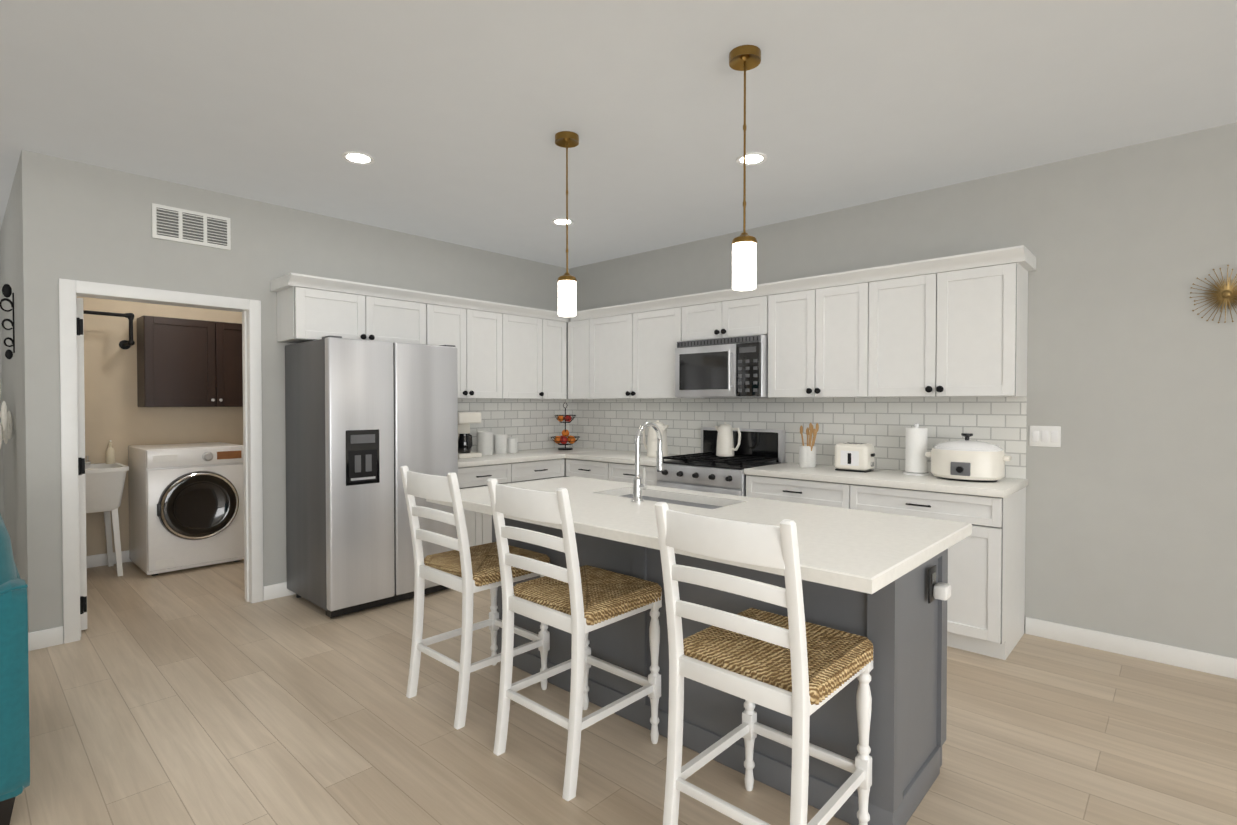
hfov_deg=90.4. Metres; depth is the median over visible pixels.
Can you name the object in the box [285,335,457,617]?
refrigerator
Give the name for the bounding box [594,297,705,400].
upper cabinet
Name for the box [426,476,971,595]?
island countertop
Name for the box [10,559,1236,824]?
floor
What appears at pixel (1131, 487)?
wall
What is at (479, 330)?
upper cabinet
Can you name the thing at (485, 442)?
canister
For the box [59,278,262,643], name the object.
door frame
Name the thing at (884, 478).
countertop
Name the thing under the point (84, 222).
wall
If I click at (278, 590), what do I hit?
baseboard
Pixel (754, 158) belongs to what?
recessed light
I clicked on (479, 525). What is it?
base cabinet
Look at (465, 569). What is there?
bar stool
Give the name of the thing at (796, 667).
bar stool
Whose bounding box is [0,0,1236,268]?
ceiling
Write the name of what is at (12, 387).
wall
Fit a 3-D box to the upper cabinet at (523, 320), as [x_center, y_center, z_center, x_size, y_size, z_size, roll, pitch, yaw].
[-0.967,-0.527,5.570,0.329,0.810,0.565,1,1,43]
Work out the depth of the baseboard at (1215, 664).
3.29 m
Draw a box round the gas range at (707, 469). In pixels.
[657,427,784,496]
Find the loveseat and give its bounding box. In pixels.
[0,514,29,824]
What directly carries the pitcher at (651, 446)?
on the countertop at (603, 454)
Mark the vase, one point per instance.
(6, 427)
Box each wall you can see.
[0,158,25,581]
[0,267,3,520]
[20,150,568,642]
[77,296,242,555]
[569,123,1236,658]
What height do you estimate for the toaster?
0.182 m
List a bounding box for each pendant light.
[555,131,578,316]
[729,45,760,290]
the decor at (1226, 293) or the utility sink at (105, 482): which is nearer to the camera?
the decor at (1226, 293)
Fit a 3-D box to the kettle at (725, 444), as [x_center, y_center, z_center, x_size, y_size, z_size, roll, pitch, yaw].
[0.852,0.207,4.779,0.231,0.264,0.140,1,1,43]
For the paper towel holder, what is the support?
on the countertop at (884, 478)
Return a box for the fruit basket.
[551,403,579,449]
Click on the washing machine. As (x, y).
(186, 505)
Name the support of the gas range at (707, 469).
on the floor
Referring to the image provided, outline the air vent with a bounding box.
[152,203,230,249]
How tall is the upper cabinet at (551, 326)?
0.810 m
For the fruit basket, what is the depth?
5.88 m
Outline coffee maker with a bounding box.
[458,412,481,458]
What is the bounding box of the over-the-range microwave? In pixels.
[675,334,768,397]
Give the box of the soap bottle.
[106,440,114,463]
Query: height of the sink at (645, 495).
0.232 m
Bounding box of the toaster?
[835,442,874,472]
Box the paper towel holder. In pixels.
[903,423,929,475]
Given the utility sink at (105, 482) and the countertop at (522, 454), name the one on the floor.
the utility sink at (105, 482)
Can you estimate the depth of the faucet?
2.78 m
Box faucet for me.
[631,422,662,502]
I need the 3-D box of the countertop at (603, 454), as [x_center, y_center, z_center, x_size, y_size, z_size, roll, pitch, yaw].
[0.126,0.387,5.306,1.041,0.040,0.633,1,1,43]
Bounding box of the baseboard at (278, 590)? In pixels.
[263,582,295,600]
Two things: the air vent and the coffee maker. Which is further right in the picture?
the coffee maker
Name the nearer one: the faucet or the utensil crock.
the faucet
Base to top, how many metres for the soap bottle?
0.194 m
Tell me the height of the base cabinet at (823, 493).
0.875 m
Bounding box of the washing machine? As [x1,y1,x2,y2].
[128,442,243,575]
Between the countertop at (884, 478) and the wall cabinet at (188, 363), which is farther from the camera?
the wall cabinet at (188, 363)
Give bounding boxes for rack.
[83,310,134,348]
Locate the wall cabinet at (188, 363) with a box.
[137,315,242,406]
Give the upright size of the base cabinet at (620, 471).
0.875 m
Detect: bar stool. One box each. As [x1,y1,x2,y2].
[400,466,549,729]
[487,478,661,800]
[654,502,872,824]
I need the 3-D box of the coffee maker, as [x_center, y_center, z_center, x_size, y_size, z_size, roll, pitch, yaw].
[-1.296,0.184,5.105,0.277,0.370,0.220,1,1,43]
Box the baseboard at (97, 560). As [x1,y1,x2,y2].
[87,550,131,567]
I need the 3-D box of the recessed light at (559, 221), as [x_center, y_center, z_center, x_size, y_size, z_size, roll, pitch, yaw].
[-0.422,-1.443,4.653,0.176,0.009,0.176,1,1,43]
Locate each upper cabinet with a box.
[274,273,429,344]
[430,293,509,400]
[510,305,537,400]
[538,309,565,400]
[566,309,593,400]
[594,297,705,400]
[682,283,769,340]
[766,270,853,400]
[854,245,1029,400]
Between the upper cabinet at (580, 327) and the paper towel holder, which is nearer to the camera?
the paper towel holder
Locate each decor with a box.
[0,284,14,358]
[1189,265,1236,322]
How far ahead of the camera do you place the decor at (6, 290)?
3.88 m
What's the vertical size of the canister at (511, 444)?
0.142 m
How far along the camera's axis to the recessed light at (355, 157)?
3.44 m
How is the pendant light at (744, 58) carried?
hanging from the ceiling
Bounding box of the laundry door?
[77,298,87,629]
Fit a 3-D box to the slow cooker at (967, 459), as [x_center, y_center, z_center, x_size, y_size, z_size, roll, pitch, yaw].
[2.032,0.256,3.590,0.440,0.271,0.302,1,1,43]
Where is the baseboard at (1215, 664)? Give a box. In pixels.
[1025,617,1236,678]
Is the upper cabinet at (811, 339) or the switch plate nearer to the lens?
the switch plate
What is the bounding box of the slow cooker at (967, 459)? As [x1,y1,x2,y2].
[925,433,1011,481]
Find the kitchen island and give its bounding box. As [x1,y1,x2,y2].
[492,516,966,824]
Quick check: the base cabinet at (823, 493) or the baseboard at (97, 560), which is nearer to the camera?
the base cabinet at (823, 493)
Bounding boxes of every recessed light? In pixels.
[341,151,374,164]
[551,218,573,225]
[736,152,767,165]
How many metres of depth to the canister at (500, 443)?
5.39 m
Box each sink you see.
[85,456,128,576]
[614,492,717,507]
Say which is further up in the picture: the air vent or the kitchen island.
the air vent
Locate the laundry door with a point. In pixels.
(82, 477)
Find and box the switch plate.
[1029,426,1060,446]
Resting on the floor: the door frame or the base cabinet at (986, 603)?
the base cabinet at (986, 603)
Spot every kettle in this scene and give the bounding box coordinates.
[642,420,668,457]
[715,422,740,456]
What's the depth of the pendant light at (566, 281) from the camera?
3.15 m
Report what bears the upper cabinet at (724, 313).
attached to the wall at (1131, 487)
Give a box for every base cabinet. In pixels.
[458,465,505,546]
[506,457,565,483]
[566,457,658,485]
[744,473,837,506]
[838,485,1027,659]
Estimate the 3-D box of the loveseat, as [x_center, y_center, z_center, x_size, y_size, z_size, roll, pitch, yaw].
[-2.647,0.820,1.997,1.150,1.022,0.990,1,1,43]
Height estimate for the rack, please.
0.300 m
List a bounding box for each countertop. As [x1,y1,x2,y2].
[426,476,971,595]
[458,445,597,468]
[566,449,693,464]
[744,461,1027,496]
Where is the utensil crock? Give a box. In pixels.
[799,423,818,467]
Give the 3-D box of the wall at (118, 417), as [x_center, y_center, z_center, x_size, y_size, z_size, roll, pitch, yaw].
[-3.940,-0.093,5.628,0.100,2.740,2.180,1,1,43]
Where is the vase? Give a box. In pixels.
[0,381,12,448]
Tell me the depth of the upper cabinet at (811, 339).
4.17 m
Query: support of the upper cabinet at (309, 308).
attached to the wall at (84, 222)
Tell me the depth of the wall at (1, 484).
4.96 m
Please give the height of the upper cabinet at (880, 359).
0.810 m
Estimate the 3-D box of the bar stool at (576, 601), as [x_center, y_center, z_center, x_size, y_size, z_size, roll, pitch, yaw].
[-0.164,0.788,2.419,0.450,1.072,0.548,1,1,43]
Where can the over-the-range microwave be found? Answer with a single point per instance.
(731, 367)
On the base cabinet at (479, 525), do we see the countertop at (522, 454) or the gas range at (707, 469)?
the countertop at (522, 454)
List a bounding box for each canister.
[477,430,493,454]
[494,434,507,453]
[507,437,517,452]
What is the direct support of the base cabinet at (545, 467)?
on the floor

